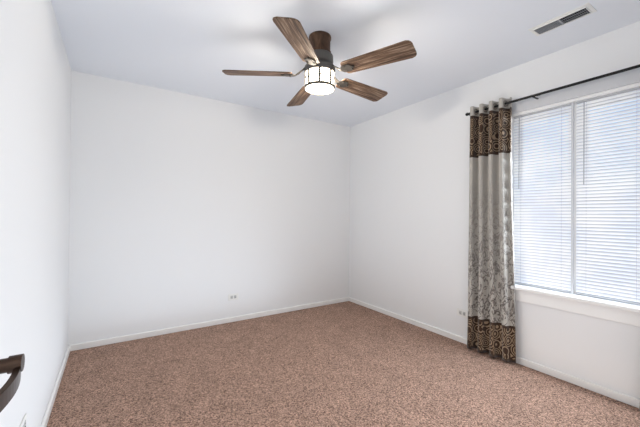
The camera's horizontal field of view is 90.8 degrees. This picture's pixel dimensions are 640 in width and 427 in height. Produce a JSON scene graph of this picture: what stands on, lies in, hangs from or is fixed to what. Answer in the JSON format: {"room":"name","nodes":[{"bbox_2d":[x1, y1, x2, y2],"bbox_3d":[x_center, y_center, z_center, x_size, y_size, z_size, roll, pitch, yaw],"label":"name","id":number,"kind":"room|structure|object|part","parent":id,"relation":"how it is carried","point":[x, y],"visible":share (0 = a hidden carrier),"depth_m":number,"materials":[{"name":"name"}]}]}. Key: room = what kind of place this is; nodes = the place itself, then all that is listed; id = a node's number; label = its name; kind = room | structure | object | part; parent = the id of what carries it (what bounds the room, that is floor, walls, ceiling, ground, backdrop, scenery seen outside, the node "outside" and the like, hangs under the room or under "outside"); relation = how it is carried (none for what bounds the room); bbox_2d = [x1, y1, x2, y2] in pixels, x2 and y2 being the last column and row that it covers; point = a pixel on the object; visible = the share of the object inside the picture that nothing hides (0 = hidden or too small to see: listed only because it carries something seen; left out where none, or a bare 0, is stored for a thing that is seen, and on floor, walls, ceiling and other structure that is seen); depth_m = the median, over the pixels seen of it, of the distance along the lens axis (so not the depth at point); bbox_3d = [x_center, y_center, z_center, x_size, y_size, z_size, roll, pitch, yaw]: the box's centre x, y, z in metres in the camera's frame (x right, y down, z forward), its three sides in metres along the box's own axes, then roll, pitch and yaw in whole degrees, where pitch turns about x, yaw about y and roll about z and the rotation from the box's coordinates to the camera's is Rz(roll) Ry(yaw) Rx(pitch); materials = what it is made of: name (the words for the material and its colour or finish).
{"room":"empty bedroom","nodes":[
{"label":"empty bedroom","id":0,"kind":"room"},
{"bbox_2d":[0,0,70,426],"bbox_3d":[-1.234,-0.028,1.179,0.140,2.440,3.924,1,0,-33],"label":"wall","id":1,"kind":"structure","parent":0,"point":[35,106],"depth_m":1.50,"materials":[{"name":"white paint"}]},
{"bbox_2d":[19,413,26,426],"bbox_3d":[-1.263,0.914,1.344,0.009,0.070,0.115,1,0,-33],"label":"electrical outlet","id":2,"kind":"object","parent":1,"relation":"attached to","point":[23,422],"visible":1,"depth_m":1.36,"materials":[{"name":"white plastic"}]},
{"bbox_2d":[40,345,69,426],"bbox_3d":[-1.177,1.166,1.215,0.016,0.054,3.644,1,0,-33],"label":"baseboard","id":3,"kind":"structure","parent":1,"relation":"attached to","point":[51,400],"depth_m":2.04,"materials":[{"name":"white paint"}]},
{"bbox_2d":[68,70,349,344],"bbox_3d":[-0.916,-0.012,3.648,3.375,2.440,0.140,1,0,-33],"label":"wall","id":4,"kind":"structure","parent":0,"point":[186,209],"depth_m":3.30,"materials":[{"name":"white paint"}]},
{"bbox_2d":[70,297,348,350],"bbox_3d":[-0.882,1.181,3.576,3.095,0.054,0.016,1,0,-33],"label":"baseboard","id":5,"kind":"structure","parent":4,"relation":"attached to","point":[90,344],"depth_m":3.28,"materials":[{"name":"white paint"}]},
{"bbox_2d":[228,293,237,300],"bbox_3d":[-0.967,0.932,3.525,0.115,0.070,0.009,1,0,-33],"label":"electrical outlet","id":6,"kind":"object","parent":4,"relation":"attached to","point":[232,297],"visible":1,"depth_m":3.52,"materials":[{"name":"white plastic"}]},
{"bbox_2d":[47,301,639,426],"bbox_3d":[0.110,1.257,2.058,3.375,0.100,3.924,1,0,-33],"label":"floor","id":7,"kind":"structure","parent":0,"point":[346,364],"depth_m":2.25,"materials":[{"name":"brown carpet"}]},
{"bbox_3d":[-0.408,0.172,0.206,0.048,2.018,0.832,1,0,-33],"label":"door","id":8,"kind":"structure","parent":7,"relation":"on","visible":0},
{"bbox_2d":[0,354,24,411],"bbox_3d":[-0.525,0.264,0.495,0.074,0.080,0.147,1,0,-33],"label":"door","id":9,"kind":"structure","parent":8,"relation":"attached to","point":[13,365],"depth_m":0.53,"materials":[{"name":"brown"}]},
{"bbox_2d":[51,0,639,126],"bbox_3d":[0.129,-1.293,2.072,3.375,0.120,3.924,1,0,-33],"label":"ceiling","id":10,"kind":"structure","parent":0,"point":[194,47],"depth_m":2.26,"materials":[{"name":"white paint"}]},
{"bbox_2d":[222,16,416,106],"bbox_3d":[0.019,-1.044,2.236,1.258,0.377,1.283,1,0,-33],"label":"ceiling fan","id":11,"kind":"object","parent":10,"relation":"hanging from","point":[313,52],"visible":1,"depth_m":2.11,"materials":[{"name":"brown wood"}]},
{"bbox_3d":[-0.427,-0.970,2.186,0.472,0.007,0.150,0,13,-2],"label":"blade","id":12,"kind":"part","parent":11,"relation":"part of","materials":[{"name":"brown wood"}]},
{"bbox_3d":[-0.115,-0.970,1.794,0.150,0.007,0.472,14,3,15],"label":"blade","id":13,"kind":"part","parent":11,"relation":"part of","materials":[{"name":"brown wood"}]},
{"bbox_3d":[-0.151,-0.966,2.604,0.150,0.007,0.472,-13,4,-20],"label":"blade","id":14,"kind":"part","parent":11,"relation":"part of","materials":[{"name":"brown wood"}]},
{"bbox_3d":[-0.002,-0.926,2.205,0.188,0.139,0.188,1,0,-33],"label":"light glass","id":15,"kind":"part","parent":11,"relation":"part of","materials":[{"name":"white glass"}]},
{"label":"blade","id":16,"kind":"part","parent":11,"relation":"part of","materials":[{"name":"brown wood"}]},
{"bbox_3d":[0.354,-0.965,1.970,0.472,0.007,0.150,0,-13,34],"label":"blade","id":17,"kind":"part","parent":11,"relation":"part of","materials":[{"name":"brown wood"}]},
{"bbox_2d":[528,3,596,35],"bbox_3d":[1.527,-1.218,2.001,0.135,0.011,0.322,1,0,-33],"label":"ceiling vent","id":18,"kind":"object","parent":10,"relation":"in","point":[584,10],"visible":1,"depth_m":1.98,"materials":[{"name":"white plastic"}]},
{"bbox_2d":[349,21,639,398],"bbox_3d":[1.473,0.002,2.950,0.140,2.440,3.924,1,0,-33],"label":"wall","id":19,"kind":"structure","parent":0,"point":[409,214],"depth_m":3.15,"materials":[{"name":"white paint"}]},
{"bbox_2d":[457,308,467,317],"bbox_3d":[1.347,0.944,2.990,0.009,0.070,0.115,1,0,-33],"label":"electrical outlet","id":20,"kind":"object","parent":19,"relation":"attached to","point":[462,313],"visible":0.92,"depth_m":2.99,"materials":[{"name":"white plastic"}]},
{"bbox_2d":[349,297,639,407],"bbox_3d":[1.399,1.194,2.901,0.016,0.054,3.644,1,0,-33],"label":"baseboard","id":21,"kind":"structure","parent":19,"relation":"attached to","point":[613,394],"depth_m":2.41,"materials":[{"name":"white paint"}]},
{"bbox_2d":[465,64,639,115],"bbox_3d":[1.825,-0.907,2.212,0.096,0.070,1.682,1,0,-33],"label":"curtain rod","id":22,"kind":"object","parent":19,"relation":"attached to","point":[577,83],"visible":0.77,"depth_m":2.24,"materials":[{"name":"black metal"}]},
{"bbox_2d":[467,97,515,363],"bbox_3d":[1.456,0.127,2.701,0.086,2.157,0.409,1,0,-33],"label":"curtain","id":23,"kind":"object","parent":22,"relation":"hanging from","point":[491,329],"visible":1,"depth_m":2.67,"materials":[{"name":"fabric"}]},
{"bbox_2d":[474,100,507,114],"bbox_3d":[1.460,-0.907,2.711,0.051,0.053,0.270,1,0,-33],"label":"grommet","id":24,"kind":"object","parent":23,"relation":"attached to","point":[493,107],"visible":0.56,"depth_m":2.68,"materials":[{"name":"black metal"}]},
{"bbox_2d":[511,285,639,326],"bbox_3d":[1.821,0.649,2.298,0.130,0.124,1.068,1,0,-33],"label":"window sill","id":25,"kind":"structure","parent":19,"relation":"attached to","point":[614,311],"depth_m":2.21,"materials":[{"name":"white paint"}]},
{"bbox_2d":[512,68,639,304],"bbox_3d":[1.870,-0.165,2.330,0.158,1.504,1.028,1,0,-33],"label":"window","id":26,"kind":"structure","parent":19,"relation":"in","point":[608,231],"depth_m":2.27,"materials":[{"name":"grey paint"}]},
{"bbox_3d":[1.735,-0.120,2.485,0.042,1.406,0.401,1,0,-33],"label":"window blind rails","id":27,"kind":"part","parent":26,"relation":"part of","materials":[{"name":"white plastic"}]},
{"bbox_3d":[1.905,-0.120,2.353,0.054,1.380,0.816,1,0,-33],"label":"window sash","id":28,"kind":"part","parent":26,"relation":"part of","materials":[{"name":"white plastic"}]},
{"bbox_3d":[1.964,-0.120,2.135,0.042,1.406,0.379,1,0,-33],"label":"window blind rails","id":29,"kind":"part","parent":26,"relation":"part of","materials":[{"name":"white plastic"}]}
]}

